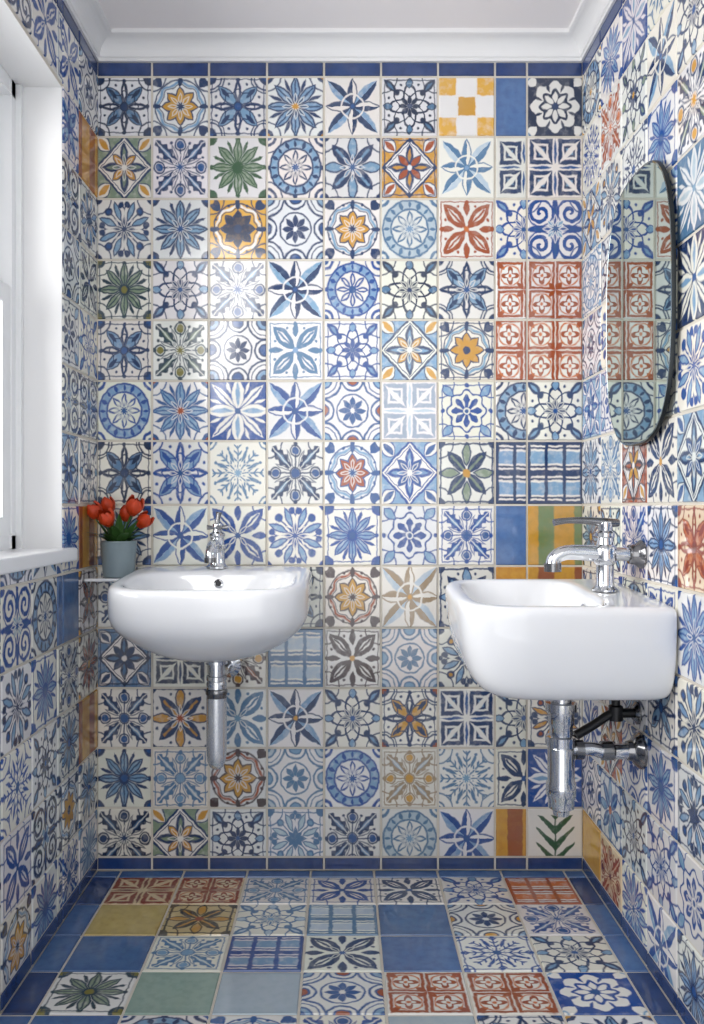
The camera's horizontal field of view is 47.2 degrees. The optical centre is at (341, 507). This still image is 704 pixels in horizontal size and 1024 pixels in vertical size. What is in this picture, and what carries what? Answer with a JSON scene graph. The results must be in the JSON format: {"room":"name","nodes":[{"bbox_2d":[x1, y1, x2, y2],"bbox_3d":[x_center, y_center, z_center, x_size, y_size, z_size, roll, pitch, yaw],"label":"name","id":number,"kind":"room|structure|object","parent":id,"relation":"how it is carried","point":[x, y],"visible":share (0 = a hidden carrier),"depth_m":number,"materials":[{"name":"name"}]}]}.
{"room":"bathroom","nodes":[
{"label":"bathroom","id":0,"kind":"room"},
{"bbox_2d":[0,0,97,1011],"bbox_3d":[-0.728,-0.138,0.815,0.175,2.182,2.890,0,0,0],"label":"wall","id":1,"kind":"structure","parent":0,"point":[49,632],"depth_m":1.85,"materials":[{"name":"multicoloured tile"}]},
{"bbox_2d":[0,65,22,549],"bbox_3d":[-0.771,-0.437,1.298,0.077,1.060,1.113,0,0,0],"label":"window","id":2,"kind":"structure","parent":1,"relation":"in","point":[11,94],"depth_m":1.82,"materials":[{"name":"white paint"}]},
{"bbox_2d":[0,548,76,574],"bbox_3d":[-0.682,0.108,1.298,0.126,0.030,1.177,0,0,0],"label":"window sill","id":3,"kind":"structure","parent":1,"relation":"attached to","point":[12,560],"depth_m":1.66,"materials":[{"name":"white paint"}]},
{"bbox_2d":[84,575,119,581],"bbox_3d":[-0.588,0.180,2.059,0.107,0.008,0.114,0,0,0],"label":"corner shelf","id":4,"kind":"object","parent":1,"relation":"attached to","point":[99,578],"visible":0.5,"depth_m":2.00,"materials":[{"name":"white ceramic"}]},
{"bbox_2d":[87,494,159,577],"bbox_3d":[-0.549,0.070,2.025,0.196,0.210,0.138,0,0,0],"label":"tulips","id":5,"kind":"object","parent":4,"relation":"on","point":[118,549],"visible":1,"depth_m":2.02,"materials":[{"name":"red plant"}]},
{"bbox_2d":[98,0,580,27],"bbox_3d":[-0.021,-1.279,0.815,1.589,0.100,2.890,0,0,0],"label":"ceiling","id":6,"kind":"structure","parent":0,"point":[119,13],"depth_m":2.00,"materials":[{"name":"paint"}]},
{"bbox_2d":[97,63,582,869],"bbox_3d":[-0.005,-0.138,2.188,1.279,2.182,0.145,0,0,0],"label":"wall","id":7,"kind":"structure","parent":0,"point":[340,305],"depth_m":2.12,"materials":[{"name":"multicoloured tile"}]},
{"bbox_2d":[107,566,311,661],"bbox_3d":[-0.302,0.251,1.906,0.453,0.201,0.420,0,0,0],"label":"sink","id":8,"kind":"object","parent":7,"relation":"attached to","point":[183,613],"visible":1,"depth_m":1.72,"materials":[{"name":"white ceramic"}]},
{"bbox_2d":[204,512,228,568],"bbox_3d":[-0.318,0.081,2.007,0.058,0.144,0.151,0,0,0],"label":"tap","id":9,"kind":"object","parent":8,"relation":"on","point":[215,548],"visible":1,"depth_m":2.04,"materials":[{"name":"silver metal"}]},
{"bbox_2d":[205,660,240,769],"bbox_3d":[-0.298,0.485,2.001,0.066,0.271,0.232,0,0,0],"label":"trap","id":10,"kind":"object","parent":8,"relation":"attached to","point":[216,691],"visible":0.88,"depth_m":1.90,"materials":[{"name":"silver metal"}]},
{"bbox_2d":[0,870,684,1023],"bbox_3d":[-0.021,1.002,0.815,1.589,0.102,2.890,0,0,0],"label":"floor","id":11,"kind":"structure","parent":0,"point":[135,946],"depth_m":1.74,"materials":[{"name":"tile"}]},
{"bbox_2d":[582,0,703,1023],"bbox_3d":[0.702,-0.138,0.815,0.145,2.182,2.890,0,0,0],"label":"wall","id":12,"kind":"structure","parent":0,"point":[643,70],"depth_m":1.61,"materials":[{"name":"multicoloured tile"}]},
{"bbox_2d":[63,0,615,62],"bbox_3d":[-0.005,-1.200,0.745,1.279,0.058,2.750,0,0,0],"label":"trim","id":13,"kind":"structure","parent":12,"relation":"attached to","point":[107,44],"depth_m":2.09,"materials":[{"name":"white paint"}]},
{"bbox_2d":[445,579,676,699],"bbox_3d":[0.429,0.267,1.690,0.402,0.206,0.382,0,0,0],"label":"sink","id":14,"kind":"object","parent":12,"relation":"attached to","point":[526,639],"visible":0.98,"depth_m":1.51,"materials":[{"name":"white ceramic"}]},
{"bbox_2d":[544,517,646,591],"bbox_3d":[0.528,0.097,1.695,0.206,0.156,0.060,0,0,0],"label":"faucet","id":15,"kind":"object","parent":14,"relation":"on","point":[604,554],"visible":1,"depth_m":1.68,"materials":[{"name":"silver metal"}]},
{"bbox_2d":[545,700,647,816],"bbox_3d":[0.528,0.508,1.700,0.205,0.286,0.076,0,0,0],"label":"trap","id":16,"kind":"object","parent":14,"relation":"attached to","point":[563,748],"visible":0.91,"depth_m":1.68,"materials":[{"name":"silver metal"}]},
{"bbox_2d":[573,700,641,739],"bbox_3d":[0.561,0.431,1.720,0.140,0.121,0.048,0,0,0],"label":"valve","id":17,"kind":"object","parent":16,"relation":"attached to","point":[615,712],"visible":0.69,"depth_m":1.71,"materials":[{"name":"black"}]},
{"bbox_2d":[606,160,675,445],"bbox_3d":[0.621,-0.415,1.682,0.018,0.568,0.374,0,0,0],"label":"oval mirror","id":18,"kind":"object","parent":12,"relation":"attached to","point":[641,266],"visible":1,"depth_m":1.64,"materials":[{"name":"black mirror"}]}
]}

